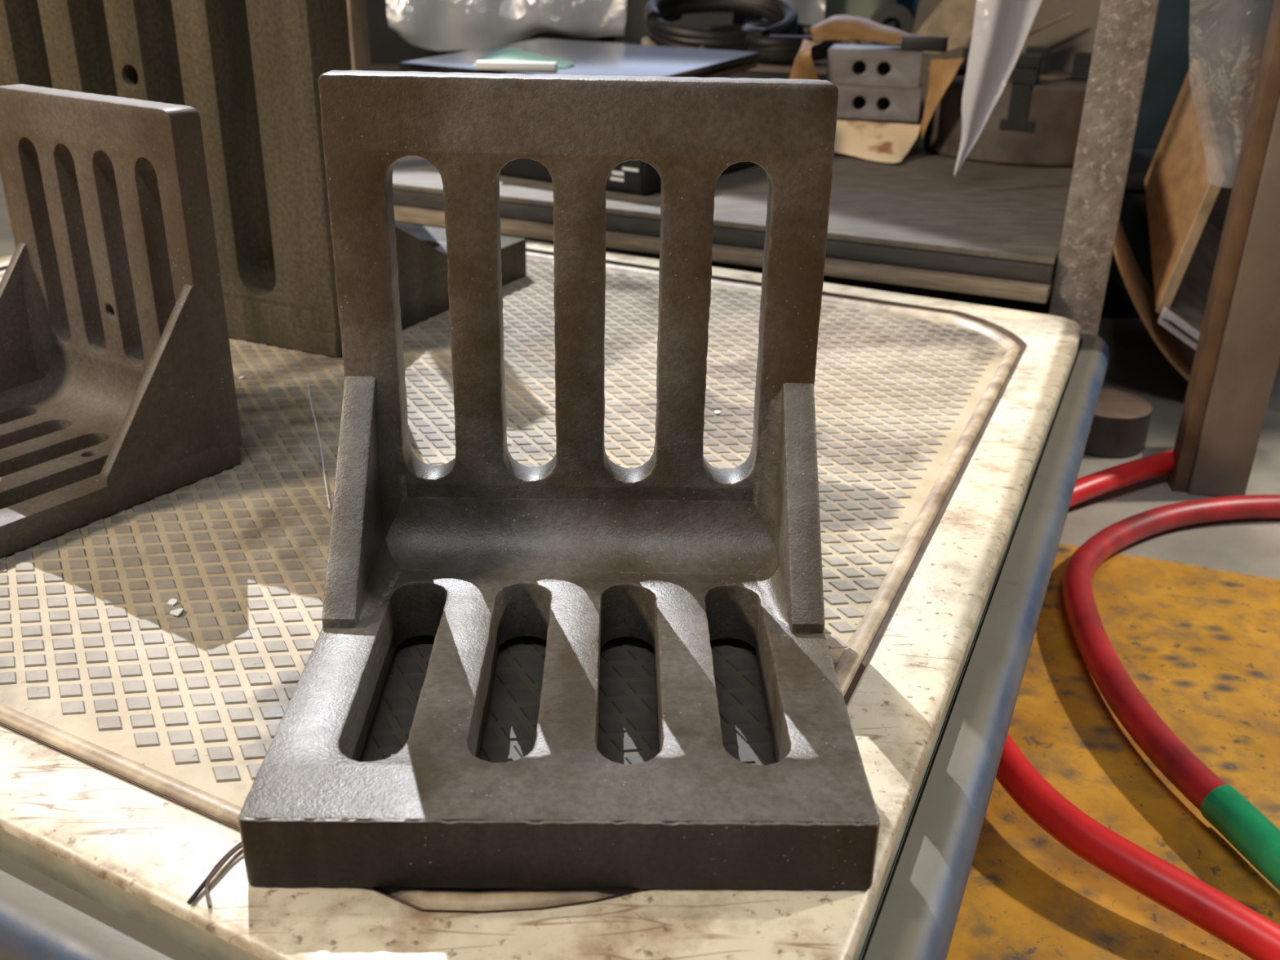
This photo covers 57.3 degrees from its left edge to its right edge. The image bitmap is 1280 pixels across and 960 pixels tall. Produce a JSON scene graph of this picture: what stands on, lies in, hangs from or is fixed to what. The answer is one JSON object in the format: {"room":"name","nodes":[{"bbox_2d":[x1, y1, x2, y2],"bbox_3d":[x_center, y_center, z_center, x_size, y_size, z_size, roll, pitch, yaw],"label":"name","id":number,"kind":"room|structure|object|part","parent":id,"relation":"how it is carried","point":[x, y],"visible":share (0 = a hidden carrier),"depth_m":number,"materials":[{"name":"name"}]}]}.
{"room":"workspace","nodes":[
{"label":"workspace","id":0,"kind":"room"},
{"bbox_2d":[0,173,1279,959],"bbox_3d":[0.356,-0.176,1.556,9.000,0.100,7.400,1,24,-1],"label":"floor","id":1,"kind":"structure","parent":0,"point":[1191,613],"depth_m":0.73,"materials":[{"name":"paint"}]},
{"bbox_2d":[0,221,1109,959],"bbox_3d":[-0.221,-0.011,0.859,1.043,0.150,0.885,13,27,24],"label":"table","id":2,"kind":"object","parent":1,"relation":"on","point":[952,437],"visible":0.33,"depth_m":0.51,"materials":[{"name":"beige"}]},
{"bbox_2d":[0,84,242,557],"bbox_3d":[-0.346,-0.093,0.622,0.166,0.200,0.172,16,28,30],"label":"plate","id":3,"kind":"object","parent":2,"relation":"on","point":[117,392],"visible":1,"depth_m":0.65,"materials":[{"name":"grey metal"}]},
{"bbox_2d":[167,598,177,605],"bbox_3d":[-0.215,0.056,0.539,0.004,0.001,0.006,1,24,-1],"label":"flake","id":4,"kind":"object","parent":2,"relation":"on","point":[172,602],"visible":1,"depth_m":0.54,"materials":[{"name":"white plastic"}]},
{"bbox_2d":[169,608,183,616],"bbox_3d":[-0.210,0.060,0.531,0.005,0.001,0.006,1,24,-1],"label":"flake","id":5,"kind":"object","parent":2,"relation":"on","point":[177,612],"visible":1,"depth_m":0.53,"materials":[{"name":"white plastic"}]},
{"bbox_2d":[186,841,241,904],"bbox_3d":[-0.133,0.123,0.381,0.006,0.002,0.042,12,27,23],"label":"scrap","id":6,"kind":"object","parent":2,"relation":"on","point":[201,887],"visible":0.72,"depth_m":0.37,"materials":[{"name":"black plastic"}]},
{"bbox_2d":[204,844,241,908],"bbox_3d":[-0.131,0.124,0.379,0.008,0.003,0.038,9,25,16],"label":"scrap","id":7,"kind":"object","parent":2,"relation":"on","point":[235,850],"visible":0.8,"depth_m":0.37,"materials":[{"name":"metal"}]},
{"bbox_2d":[0,0,526,357],"bbox_3d":[-0.307,-0.354,0.958,0.325,0.400,0.280,12,26,22],"label":"plate","id":8,"kind":"object","parent":2,"relation":"on","point":[250,70],"visible":0.44,"depth_m":0.85,"materials":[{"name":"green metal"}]},
{"bbox_3d":[-0.357,-0.318,0.856,0.325,0.383,0.042,12,26,22],"label":"plate","id":9,"kind":"part","parent":8,"relation":"part of","materials":[{"name":"green metal"}]},
{"bbox_2d":[307,383,330,509],"bbox_3d":[-0.198,-0.025,0.721,0.002,0.001,0.205,-6,25,-17],"label":"thread","id":10,"kind":"object","parent":2,"relation":"on","point":[308,384],"visible":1,"depth_m":0.70},
{"bbox_2d":[237,69,879,890],"bbox_3d":[-0.024,-0.015,0.417,0.201,0.229,0.201,1,24,-1],"label":"plate","id":11,"kind":"object","parent":2,"relation":"on","point":[677,553],"visible":1,"depth_m":0.46,"materials":[{"name":"metal"}]},
{"bbox_3d":[-0.025,-0.059,0.498,0.201,0.215,0.017,1,24,-1],"label":"plate","id":12,"kind":"part","parent":11,"relation":"part of","materials":[{"name":"metal"}]},
{"bbox_3d":[-0.220,-0.056,0.839,0.995,0.010,0.837,13,27,24],"label":"deck panel","id":13,"kind":"part","parent":2,"relation":"part of","materials":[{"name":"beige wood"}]},
{"bbox_2d":[346,0,1159,334],"bbox_3d":[0.172,-0.771,1.636,1.620,0.913,1.840,1,24,-1],"label":"storage rack","id":14,"kind":"object","parent":1,"relation":"on","point":[985,229],"depth_m":1.14,"materials":[{"name":"metal"}]},
{"bbox_3d":[-0.316,-0.682,1.199,0.034,0.710,0.030,12,26,22],"label":"leg","id":15,"kind":"part","parent":14,"relation":"part of","materials":[{"name":"brown metal"}]},
{"bbox_2d":[413,33,599,59],"bbox_3d":[-0.248,-0.927,2.221,0.400,0.320,0.256,1,24,-1],"label":"crate","id":16,"kind":"object","parent":14,"relation":"on","point":[421,51],"visible":0.02,"depth_m":2.16,"materials":[{"name":"green plastic"}]},
{"bbox_2d":[386,0,622,48],"bbox_3d":[-0.236,-0.894,2.060,0.425,0.260,0.055,1,24,-1],"label":"plastic bag","id":17,"kind":"object","parent":16,"relation":"hanging from","point":[441,24],"visible":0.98,"depth_m":2.07,"materials":[{"name":"white plastic"}]},
{"bbox_2d":[399,38,759,195],"bbox_3d":[-0.068,-0.483,1.499,0.494,0.110,0.498,15,28,27],"label":"scale","id":18,"kind":"object","parent":14,"relation":"on","point":[634,176],"visible":0.3,"depth_m":1.40,"materials":[{"name":"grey metal"}]},
{"bbox_2d":[475,60,557,71],"bbox_3d":[-0.138,-0.462,1.305,0.090,0.009,0.016,2,24,2],"label":"block","id":19,"kind":"object","parent":18,"relation":"on","point":[479,64],"visible":1,"depth_m":1.30,"materials":[{"name":"white plastic"}]},
{"bbox_2d":[472,47,574,68],"bbox_3d":[-0.135,-0.509,1.404,0.115,0.013,0.172,1,24,-1],"label":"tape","id":20,"kind":"object","parent":18,"relation":"on","point":[509,54],"visible":0.73,"depth_m":1.37,"materials":[{"name":"plastic"}]},
{"bbox_2d":[399,38,759,77],"bbox_3d":[-0.059,-0.532,1.501,0.450,0.020,0.639,1,24,-1],"label":"tray","id":21,"kind":"object","parent":18,"relation":"on","point":[588,58],"depth_m":1.47,"materials":[{"name":"grey metal"}]},
{"bbox_2d":[610,176,623,182],"bbox_3d":[-0.024,-0.316,1.230,0.017,0.003,0.001,16,28,29],"label":"print","id":22,"kind":"object","parent":18,"relation":"on","point":[613,179],"depth_m":1.23},
{"bbox_2d":[612,170,624,176],"bbox_3d":[-0.023,-0.322,1.227,0.015,0.004,0.001,16,28,30],"label":"print","id":23,"kind":"object","parent":18,"relation":"on","point":[615,173],"depth_m":1.23},
{"bbox_3d":[-0.019,-0.323,1.226,0.049,0.034,0.002,16,28,30],"label":"control panel","id":24,"kind":"part","parent":18,"relation":"part of","materials":[{"name":"black plastic"}]},
{"bbox_2d":[622,166,638,172],"bbox_3d":[-0.010,-0.323,1.217,0.020,0.003,0.001,16,28,30],"label":"print","id":25,"kind":"object","parent":18,"relation":"on","point":[624,169],"depth_m":1.22},
{"bbox_3d":[-0.040,-0.694,1.976,0.141,0.103,0.030,1,24,-1],"label":"torch handle","id":26,"kind":"part","parent":14,"relation":"part of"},
{"bbox_3d":[0.017,-0.726,1.962,0.028,0.030,0.030,1,24,-1],"label":"knob","id":27,"kind":"part","parent":14,"relation":"part of","materials":[{"name":"gold metal"}]},
{"bbox_2d":[614,0,733,42],"bbox_3d":[0.070,-0.959,2.378,0.240,0.260,0.010,1,24,-1],"label":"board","id":28,"kind":"object","parent":14,"relation":"on","point":[633,27],"visible":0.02,"depth_m":2.38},
{"bbox_2d":[644,0,837,79],"bbox_3d":[0.203,-0.679,1.860,0.420,0.181,0.256,9,25,17],"label":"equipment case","id":29,"kind":"object","parent":14,"relation":"on","point":[764,70],"depth_m":1.82,"materials":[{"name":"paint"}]},
{"bbox_3d":[0.163,-0.730,1.872,0.316,0.099,0.211,8,25,15],"label":"cable coil","id":30,"kind":"part","parent":29,"relation":"part of","materials":[{"name":"black rubber"}]},
{"bbox_3d":[0.223,-0.655,1.845,0.366,0.005,0.226,9,25,17],"label":"lid","id":31,"kind":"part","parent":29,"relation":"part of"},
{"bbox_2d":[840,38,862,44],"bbox_3d":[0.360,-0.668,1.804,0.097,0.056,0.043,1,24,-1],"label":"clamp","id":32,"kind":"object","parent":29,"relation":"on","point":[852,42],"visible":0.14,"depth_m":1.79,"materials":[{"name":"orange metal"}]},
{"bbox_2d":[758,0,825,25],"bbox_3d":[0.271,-0.840,2.106,0.127,0.249,0.024,1,24,-1],"label":"plastic bag","id":33,"kind":"object","parent":14,"relation":"on","point":[810,12],"visible":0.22,"depth_m":2.11,"materials":[{"name":"white plastic"}]},
{"bbox_2d":[822,0,897,59],"bbox_3d":[0.399,-0.853,2.139,0.144,0.255,0.032,1,24,-1],"label":"cloth bundle","id":34,"kind":"object","parent":14,"relation":"hanging from","point":[865,9],"visible":0.16,"depth_m":2.13,"materials":[{"name":"fabric"}]},
{"bbox_2d":[788,15,964,164],"bbox_3d":[0.290,-0.508,1.508,0.198,0.159,0.232,1,24,-1],"label":"wrapping paper","id":35,"kind":"object","parent":14,"relation":"on","point":[884,142],"visible":0.86,"depth_m":1.50,"materials":[{"name":"beige paper"}]},
{"bbox_2d":[837,116,919,153],"bbox_3d":[0.311,-0.467,1.567,0.118,0.039,0.084,7,25,12],"label":"spacer","id":36,"kind":"object","parent":14,"relation":"on","point":[912,150],"visible":0.21,"depth_m":1.52,"materials":[{"name":"grey metal"}]},
{"bbox_2d":[837,82,922,122],"bbox_3d":[0.311,-0.504,1.550,0.118,0.041,0.090,7,25,12],"label":"block","id":37,"kind":"object","parent":36,"relation":"on","point":[855,102],"visible":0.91,"depth_m":1.51,"materials":[{"name":"grey metal"}]},
{"bbox_2d":[826,44,923,88],"bbox_3d":[0.308,-0.543,1.532,0.118,0.044,0.090,7,25,12],"label":"block","id":38,"kind":"object","parent":37,"relation":"on","point":[886,66],"visible":0.95,"depth_m":1.49,"materials":[{"name":"grey metal"}]},
{"bbox_2d":[900,35,948,52],"bbox_3d":[0.359,-0.551,1.478,0.055,0.017,0.020,11,26,22],"label":"bar","id":39,"kind":"object","parent":38,"relation":"on","point":[908,42],"visible":1,"depth_m":1.47,"materials":[{"name":"black metal"}]},
{"bbox_2d":[870,4,915,46],"bbox_3d":[0.420,-0.715,1.973,0.079,0.163,0.058,1,24,-1],"label":"tape roll","id":40,"kind":"object","parent":14,"relation":"on","point":[886,14],"visible":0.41,"depth_m":1.94,"materials":[{"name":"black plastic"}]},
{"bbox_2d":[895,0,921,29],"bbox_3d":[0.567,-0.898,2.248,0.240,0.275,0.160,1,24,-1],"label":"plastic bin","id":41,"kind":"object","parent":14,"relation":"on","point":[913,6],"visible":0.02,"depth_m":2.17,"materials":[{"name":"blue plastic"}]},
{"bbox_2d":[915,0,976,53],"bbox_3d":[0.433,-0.637,1.596,0.125,0.109,0.067,7,25,13],"label":"paper sheet","id":42,"kind":"object","parent":14,"relation":"on","point":[953,20],"visible":0.66,"depth_m":1.60,"materials":[{"name":"beige paper"}]},
{"bbox_3d":[0.386,-0.448,1.213,0.090,0.261,0.016,-2,25,-7],"label":"film strip","id":43,"kind":"part","parent":14,"relation":"part of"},
{"bbox_2d":[912,0,1101,120],"bbox_3d":[0.589,-0.688,1.720,0.372,0.317,0.101,10,26,18],"label":"sheet","id":44,"kind":"object","parent":14,"relation":"on","point":[1068,27],"visible":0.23,"depth_m":1.72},
{"bbox_2d":[923,45,1092,167],"bbox_3d":[0.505,-0.494,1.530,0.250,0.127,0.250,1,24,-1],"label":"bag","id":45,"kind":"object","parent":14,"relation":"on","point":[1035,120],"visible":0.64,"depth_m":1.44,"materials":[{"name":"fabric"}]},
{"bbox_3d":[0.393,-0.433,0.913,0.043,0.900,0.030,11,26,21],"label":"leg","id":46,"kind":"part","parent":14,"relation":"part of","materials":[{"name":"grey metal"}]},
{"bbox_2d":[1132,0,1274,152],"bbox_3d":[0.695,-0.567,1.398,0.188,0.347,0.031,-1,24,-4],"label":"wall","id":47,"kind":"structure","parent":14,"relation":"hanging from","point":[1209,31],"depth_m":1.41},
{"bbox_2d":[971,151,1155,318],"bbox_3d":[0.657,-0.346,1.610,0.410,0.177,0.280,1,24,-1],"label":"bin","id":48,"kind":"object","parent":1,"relation":"on","point":[1117,302],"visible":0.02,"depth_m":1.50,"materials":[{"name":"paint"}]},
{"bbox_2d":[1084,387,1152,457],"bbox_3d":[0.443,-0.056,1.123,0.084,0.041,0.084,1,24,-1],"label":"round table foot","id":49,"kind":"object","parent":1,"relation":"on","point":[1120,424],"visible":0.61,"depth_m":1.09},
{"bbox_2d":[995,447,1279,959],"bbox_3d":[0.315,0.093,0.791,0.219,0.035,0.659,7,25,13],"label":"air hose","id":50,"kind":"object","parent":1,"relation":"on","point":[1228,920],"visible":0.61,"depth_m":0.57,"materials":[{"name":"red rubber"}]},
{"bbox_2d":[1113,219,1195,381],"bbox_3d":[0.560,-0.251,1.279,0.158,0.266,0.309,7,25,12],"label":"sheet","id":51,"kind":"object","parent":1,"relation":"on","point":[1178,353],"visible":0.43,"depth_m":1.24,"materials":[{"name":"brown wood"}]},
{"bbox_2d":[1062,494,1279,890],"bbox_3d":[0.413,0.094,0.805,0.238,0.026,0.586,16,28,30],"label":"air hose","id":52,"kind":"object","parent":1,"relation":"on","point":[1252,833],"visible":1,"depth_m":0.71,"materials":[{"name":"red rubber"}]},
{"bbox_2d":[1144,57,1279,371],"bbox_3d":[0.649,-0.290,1.286,0.158,0.305,0.393,8,25,15],"label":"carton","id":53,"kind":"object","parent":1,"relation":"on","point":[1188,203],"visible":0.57,"depth_m":1.26,"materials":[{"name":"brown cardboard"}]},
{"bbox_2d":[1195,40,1263,178],"bbox_3d":[0.582,-0.433,1.018,0.227,0.336,0.047,1,24,-1],"label":"wrap","id":54,"kind":"object","parent":53,"relation":"hanging from","point":[1225,166],"visible":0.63,"depth_m":1.04,"materials":[{"name":"white"}]},
{"bbox_2d":[1166,0,1279,497],"bbox_3d":[0.507,-0.402,0.848,0.058,0.900,0.030,6,25,10],"label":"steel post","id":55,"kind":"object","parent":1,"relation":"on","point":[1237,357],"visible":0.9,"depth_m":0.96,"materials":[{"name":"brown metal"}]}
]}

